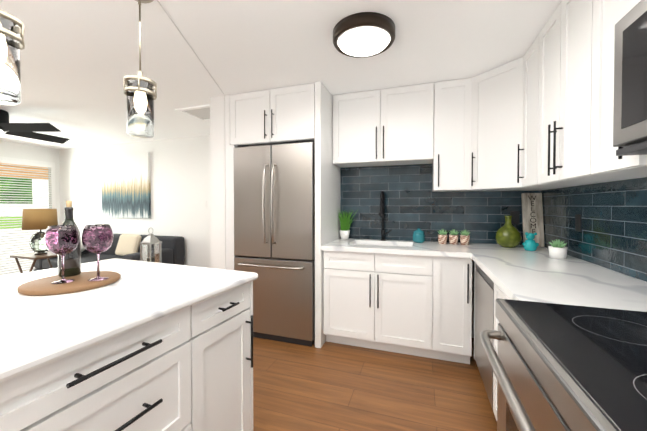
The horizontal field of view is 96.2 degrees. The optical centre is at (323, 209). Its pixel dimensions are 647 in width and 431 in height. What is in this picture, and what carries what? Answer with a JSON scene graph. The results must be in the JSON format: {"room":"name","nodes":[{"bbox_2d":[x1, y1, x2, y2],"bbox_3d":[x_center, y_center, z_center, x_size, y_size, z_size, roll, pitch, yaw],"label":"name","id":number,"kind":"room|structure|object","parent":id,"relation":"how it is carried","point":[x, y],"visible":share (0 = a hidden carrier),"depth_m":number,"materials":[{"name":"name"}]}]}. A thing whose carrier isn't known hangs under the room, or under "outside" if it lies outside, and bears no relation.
{"room":"kitchen","nodes":[
{"label":"kitchen","id":0,"kind":"room"},
{"bbox_2d":[0,140,59,224],"bbox_3d":[-6.253,0.053,2.625,0.100,2.370,6.500,0,1,19],"label":"wall","id":1,"kind":"structure","parent":0,"point":[22,151],"depth_m":5.35,"materials":[{"name":"white paint"}]},
{"bbox_2d":[0,156,55,208],"bbox_3d":[-5.584,0.160,4.549,0.090,2.100,2.270,0,1,19],"label":"window","id":2,"kind":"structure","parent":1,"relation":"in","point":[52,187],"depth_m":5.55,"materials":[{"name":"white"}]},
{"bbox_2d":[0,160,51,274],"bbox_3d":[-5.517,0.137,4.526,0.048,1.924,2.110,0,1,19],"label":"window blinds","id":3,"kind":"object","parent":2,"relation":"attached to","point":[24,163],"visible":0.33,"depth_m":5.07,"materials":[{"name":"white"}]},
{"bbox_2d":[59,135,210,267],"bbox_3d":[-2.976,0.018,4.997,4.780,2.370,0.100,0,1,19],"label":"wall","id":4,"kind":"structure","parent":0,"point":[180,182],"depth_m":4.84,"materials":[{"name":"white paint"}]},
{"bbox_2d":[101,153,150,217],"bbox_3d":[-3.473,-0.408,5.083,1.130,1.110,0.040,0,1,19],"label":"canvas art","id":5,"kind":"object","parent":4,"relation":"attached to","point":[126,184],"visible":1,"depth_m":5.05},
{"bbox_2d":[210,95,225,268],"bbox_3d":[-0.957,0.044,3.239,0.175,2.370,0.670,0,1,19],"label":"wall","id":6,"kind":"structure","parent":0,"point":[217,178],"depth_m":2.92,"materials":[{"name":"white paint"}]},
{"bbox_2d":[0,0,560,148],"bbox_3d":[-2.530,-1.138,1.396,7.930,0.053,6.600,0,1,19],"label":"ceiling","id":7,"kind":"structure","parent":0,"point":[79,59],"depth_m":2.06,"materials":[{"name":"white paint"}]},
{"bbox_2d":[0,10,24,104],"bbox_3d":[-1.119,-0.741,0.986,0.142,0.733,0.142,0,1,19],"label":"pendant light","id":8,"kind":"object","parent":7,"relation":"hanging from","point":[11,32],"visible":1,"depth_m":0.98,"materials":[{"name":"silver metal"}]},
{"bbox_2d":[0,109,69,143],"bbox_3d":[-3.801,-0.987,3.362,1.491,0.309,1.419,0,1,19],"label":"ceiling fan","id":9,"kind":"object","parent":7,"relation":"hanging from","point":[27,130],"visible":1,"depth_m":3.36,"materials":[{"name":"black wood"}]},
{"bbox_2d":[123,0,156,137],"bbox_3d":[-0.945,-0.748,1.497,0.142,0.733,0.142,0,1,19],"label":"pendant light","id":10,"kind":"object","parent":7,"relation":"hanging from","point":[139,92],"visible":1,"depth_m":1.46,"materials":[{"name":"silver metal"}]},
{"bbox_2d":[175,104,209,120],"bbox_3d":[-1.344,-1.133,3.412,0.560,0.020,0.460,0,1,19],"label":"hatch","id":11,"kind":"object","parent":7,"relation":"attached to","point":[201,112],"visible":0.52,"depth_m":3.36,"materials":[{"name":"white paint"}]},
{"bbox_2d":[333,12,394,57],"bbox_3d":[0.254,-1.071,1.835,0.390,0.098,0.390,0,1,19],"label":"lamp","id":12,"kind":"object","parent":7,"relation":"attached to","point":[363,34],"visible":1,"depth_m":1.74,"materials":[{"name":"brown metal"}]},
{"bbox_2d":[253,337,496,430],"bbox_3d":[-2.530,1.281,1.431,7.930,0.050,6.600,0,1,19],"label":"floor","id":13,"kind":"structure","parent":0,"point":[329,386],"depth_m":1.99,"materials":[{"name":"brown wood"}]},
{"bbox_2d":[10,251,57,272],"bbox_3d":[-3.537,0.892,3.637,0.500,0.668,0.360,0,1,19],"label":"side table","id":14,"kind":"object","parent":13,"relation":"on","point":[34,258],"visible":0.35,"depth_m":3.53,"materials":[{"name":"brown wood"}]},
{"bbox_2d":[22,209,57,254],"bbox_3d":[-3.537,0.274,3.628,0.330,0.565,0.330,0,1,19],"label":"table lamp","id":15,"kind":"object","parent":14,"relation":"on","point":[38,219],"visible":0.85,"depth_m":3.54,"materials":[{"name":"beige fabric"}]},
{"bbox_2d":[33,234,184,270],"bbox_3d":[-3.341,0.797,4.557,2.080,0.820,0.910,0,1,19],"label":"sofa","id":16,"kind":"object","parent":13,"relation":"on","point":[125,246],"visible":0.35,"depth_m":4.47,"materials":[{"name":"grey fabric"}]},
{"bbox_2d":[0,278,256,430],"bbox_3d":[-1.169,0.816,0.388,0.790,0.901,2.610,0,1,22],"label":"kitchen island","id":17,"kind":"object","parent":13,"relation":"on","point":[145,346],"depth_m":0.97,"materials":[{"name":"white wood"}]},
{"bbox_2d":[0,258,257,377],"bbox_3d":[-1.322,0.348,0.432,1.090,0.035,2.650,0,1,22],"label":"island countertop","id":18,"kind":"structure","parent":17,"relation":"on","point":[33,329],"depth_m":0.99,"materials":[{"name":"white stone"}]},
{"bbox_2d":[17,271,120,295],"bbox_3d":[-1.065,0.307,1.236,0.330,0.020,0.330,0,1,19],"label":"trivet","id":19,"kind":"object","parent":18,"relation":"on","point":[44,286],"visible":0.83,"depth_m":1.16,"materials":[{"name":"brown wood"}]},
{"bbox_2d":[44,225,79,283],"bbox_3d":[-1.074,0.181,1.195,0.108,0.232,0.108,0,1,19],"label":"wine glass","id":20,"kind":"object","parent":19,"relation":"on","point":[62,240],"visible":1,"depth_m":1.16,"materials":[{"name":"purple glass"}]},
{"bbox_2d":[58,201,80,276],"bbox_3d":[-1.146,0.127,1.308,0.078,0.336,0.078,0,1,19],"label":"wine bottle","id":21,"kind":"object","parent":19,"relation":"on","point":[72,263],"visible":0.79,"depth_m":1.29,"materials":[{"name":"black glass"}]},
{"bbox_2d":[81,224,113,280],"bbox_3d":[-0.960,0.180,1.235,0.108,0.232,0.108,0,1,19],"label":"wine glass","id":22,"kind":"object","parent":19,"relation":"on","point":[97,239],"visible":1,"depth_m":1.20,"materials":[{"name":"purple glass"}]},
{"bbox_2d":[234,142,314,346],"bbox_3d":[-0.391,0.311,2.985,0.824,1.836,0.746,0,1,19],"label":"fridge","id":23,"kind":"object","parent":13,"relation":"on","point":[274,216],"visible":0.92,"depth_m":2.67,"materials":[{"name":"silver metal"}]},
{"bbox_2d":[321,244,420,355],"bbox_3d":[0.561,0.797,2.755,0.988,0.873,0.608,0,1,19],"label":"base cabinet","id":24,"kind":"object","parent":13,"relation":"on","point":[372,300],"depth_m":2.49,"materials":[{"name":"white wood"}]},
{"bbox_2d":[321,239,468,255],"bbox_3d":[0.654,0.341,2.700,1.205,0.040,0.638,0,1,19],"label":"countertop","id":25,"kind":"structure","parent":24,"relation":"on","point":[390,248],"depth_m":2.53,"materials":[{"name":"white stone"}]},
{"bbox_2d":[338,210,357,238],"bbox_3d":[0.258,0.156,3.058,0.204,0.320,0.186,0,1,19],"label":"grass plant","id":26,"kind":"object","parent":25,"relation":"on","point":[344,231],"visible":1,"depth_m":3.07,"materials":[{"name":"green plant"}]},
{"bbox_2d":[379,191,391,240],"bbox_3d":[0.623,0.064,2.924,0.118,0.509,0.181,0,1,19],"label":"faucet","id":27,"kind":"object","parent":25,"relation":"on","point":[385,197],"depth_m":3.02,"materials":[{"name":"black metal"}]},
{"bbox_2d":[413,228,424,242],"bbox_3d":[0.925,0.250,2.820,0.114,0.138,0.114,0,1,19],"label":"jar","id":28,"kind":"object","parent":25,"relation":"on","point":[418,235],"visible":1,"depth_m":2.78,"materials":[{"name":"teal ceramic"}]},
{"bbox_2d":[438,230,446,243],"bbox_3d":[1.127,0.251,2.740,0.093,0.138,0.095,0,1,19],"label":"succulent","id":29,"kind":"object","parent":25,"relation":"on","point":[442,237],"visible":1,"depth_m":2.71,"materials":[{"name":"green plant"}]},
{"bbox_2d":[448,230,458,243],"bbox_3d":[1.216,0.252,2.710,0.093,0.138,0.095,0,1,19],"label":"succulent","id":30,"kind":"object","parent":25,"relation":"on","point":[453,237],"visible":1,"depth_m":2.68,"materials":[{"name":"green plant"}]},
{"bbox_2d":[460,229,469,244],"bbox_3d":[1.306,0.252,2.679,0.093,0.138,0.095,0,1,19],"label":"succulent","id":31,"kind":"object","parent":25,"relation":"on","point":[464,237],"visible":1,"depth_m":2.65,"materials":[{"name":"beige ceramic"}]},
{"bbox_2d":[421,252,484,363],"bbox_3d":[1.102,0.800,2.560,0.403,0.873,0.628,0,1,19],"label":"base cabinet","id":32,"kind":"object","parent":13,"relation":"on","point":[446,281],"depth_m":2.30,"materials":[{"name":"white wood"}]},
{"bbox_2d":[465,244,646,311],"bbox_3d":[1.342,0.354,1.846,0.648,0.040,1.813,0,1,19],"label":"countertop","id":33,"kind":"structure","parent":32,"relation":"on","point":[523,275],"depth_m":1.42,"materials":[{"name":"white stone"}]},
{"bbox_2d":[495,216,521,247],"bbox_3d":[1.595,0.188,2.506,0.196,0.272,0.196,0,1,19],"label":"vase","id":34,"kind":"object","parent":33,"relation":"on","point":[508,234],"visible":1,"depth_m":2.45,"materials":[{"name":"green ceramic"}]},
{"bbox_2d":[523,232,538,250],"bbox_3d":[1.653,0.253,2.319,0.112,0.147,0.089,0,1,19],"label":"figurine","id":35,"kind":"object","parent":33,"relation":"on","point":[530,244],"visible":1,"depth_m":2.29,"materials":[{"name":"teal ceramic"}]},
{"bbox_2d":[521,193,544,246],"bbox_3d":[1.843,0.087,2.557,0.150,0.467,0.091,0,1,19],"label":"board","id":36,"kind":"object","parent":33,"relation":"on","point":[532,213],"visible":1,"depth_m":2.55,"materials":[{"name":"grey wood"}]},
{"bbox_2d":[548,239,567,258],"bbox_3d":[1.611,0.267,1.995,0.104,0.129,0.102,0,1,19],"label":"succulent","id":37,"kind":"object","parent":33,"relation":"on","point":[558,250],"visible":1,"depth_m":1.97,"materials":[{"name":"white ceramic"}]},
{"bbox_2d":[475,264,493,408],"bbox_3d":[1.341,0.813,1.831,0.600,0.866,0.586,0,1,19],"label":"dishwasher","id":38,"kind":"object","parent":13,"relation":"on","point":[484,301],"visible":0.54,"depth_m":1.90,"materials":[{"name":"silver metal"}]},
{"bbox_2d":[492,280,504,420],"bbox_3d":[1.159,0.819,1.267,0.618,0.873,0.585,0,1,19],"label":"base cabinet","id":39,"kind":"object","parent":13,"relation":"on","point":[497,291],"depth_m":1.59,"materials":[{"name":"white wood"}]},
{"bbox_2d":[480,298,646,430],"bbox_3d":[0.839,0.802,0.618,0.801,0.922,0.835,0,1,19],"label":"range","id":40,"kind":"object","parent":13,"relation":"on","point":[559,367],"visible":1,"depth_m":0.72,"materials":[{"name":"silver metal"}]},
{"bbox_3d":[-1.833,0.930,3.090,0.430,0.597,0.430,0,1,19],"label":"end table","id":41,"kind":"object","parent":13,"relation":"on","visible":0},
{"bbox_2d":[139,227,161,262],"bbox_3d":[-1.833,0.409,3.083,0.148,0.440,0.148,0,1,19],"label":"lantern","id":42,"kind":"object","parent":41,"relation":"on","point":[150,248],"visible":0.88,"depth_m":3.04,"materials":[{"name":"silver metal"}]},
{"bbox_2d":[340,167,482,337],"bbox_3d":[0.630,0.041,3.440,3.050,2.370,0.730,0,1,19],"label":"wall","id":43,"kind":"structure","parent":0,"point":[472,275],"depth_m":2.79,"materials":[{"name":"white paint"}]},
{"bbox_2d":[229,82,328,155],"bbox_3d":[-0.395,-0.886,3.028,0.895,0.496,0.658,0,1,19],"label":"upper cabinet","id":44,"kind":"object","parent":43,"relation":"attached to","point":[299,113],"depth_m":2.70,"materials":[{"name":"white wood"}]},
{"bbox_2d":[329,84,424,167],"bbox_3d":[0.585,-0.794,2.876,0.940,0.676,0.318,0,1,19],"label":"upper cabinet","id":45,"kind":"object","parent":43,"relation":"attached to","point":[383,128],"depth_m":2.74,"materials":[{"name":"white wood"}]},
{"bbox_2d":[425,79,464,191],"bbox_3d":[1.164,-0.651,2.662,0.417,0.956,0.355,0,1,19],"label":"upper cabinet","id":46,"kind":"object","parent":43,"relation":"attached to","point":[445,100],"depth_m":2.55,"materials":[{"name":"white wood"}]},
{"bbox_2d":[465,59,560,191],"bbox_3d":[1.524,-0.647,2.383,0.659,0.956,0.651,0,1,19],"label":"upper cabinet","id":47,"kind":"object","parent":43,"relation":"attached to","point":[476,157],"depth_m":2.34,"materials":[{"name":"white wood"}]},
{"bbox_2d":[510,211,518,223],"bbox_3d":[1.753,0.072,2.659,0.072,0.116,0.006,0,1,19],"label":"electrical outlet","id":48,"kind":"object","parent":43,"relation":"attached to","point":[515,217],"visible":0.79,"depth_m":2.66,"materials":[{"name":"black plastic"}]},
{"bbox_2d":[517,31,540,187],"bbox_3d":[1.536,-0.640,1.934,0.347,0.956,0.413,0,1,19],"label":"upper cabinet","id":49,"kind":"object","parent":0,"relation":"attached to","point":[529,65],"depth_m":2.02,"materials":[{"name":"white wood"}]},
{"bbox_2d":[575,214,580,231],"bbox_3d":[1.725,0.090,1.964,0.006,0.116,0.072,0,1,19],"label":"electrical outlet","id":50,"kind":"object","parent":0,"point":[578,222],"visible":1,"depth_m":1.96,"materials":[{"name":"black plastic"}]},
{"bbox_2d":[541,0,632,187],"bbox_3d":[1.410,-0.634,1.501,0.308,0.956,0.732,0,1,19],"label":"upper cabinet","id":51,"kind":"object","parent":0,"relation":"attached to","point":[559,34],"depth_m":1.56,"materials":[{"name":"white wood"}]},
{"bbox_2d":[577,0,646,179],"bbox_3d":[1.272,-0.628,1.094,0.308,0.956,0.371,0,1,19],"label":"upper cabinet","id":52,"kind":"object","parent":0,"relation":"attached to","point":[597,159],"depth_m":1.22,"materials":[{"name":"white wood"}]},
{"bbox_2d":[613,0,646,155],"bbox_3d":[1.016,-0.399,0.540,0.430,0.445,0.834,0,1,19],"label":"microwave","id":53,"kind":"object","parent":52,"relation":"attached to","point":[630,96],"visible":1,"depth_m":0.90,"materials":[{"name":"silver metal"}]},
{"label":"outside","id":54,"kind":"structure","parent":0,"visible":0},
{"bbox_2d":[0,163,48,276],"bbox_3d":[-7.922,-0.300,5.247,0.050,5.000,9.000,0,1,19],"label":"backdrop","id":55,"kind":"structure","parent":54,"point":[39,177],"depth_m":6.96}
]}

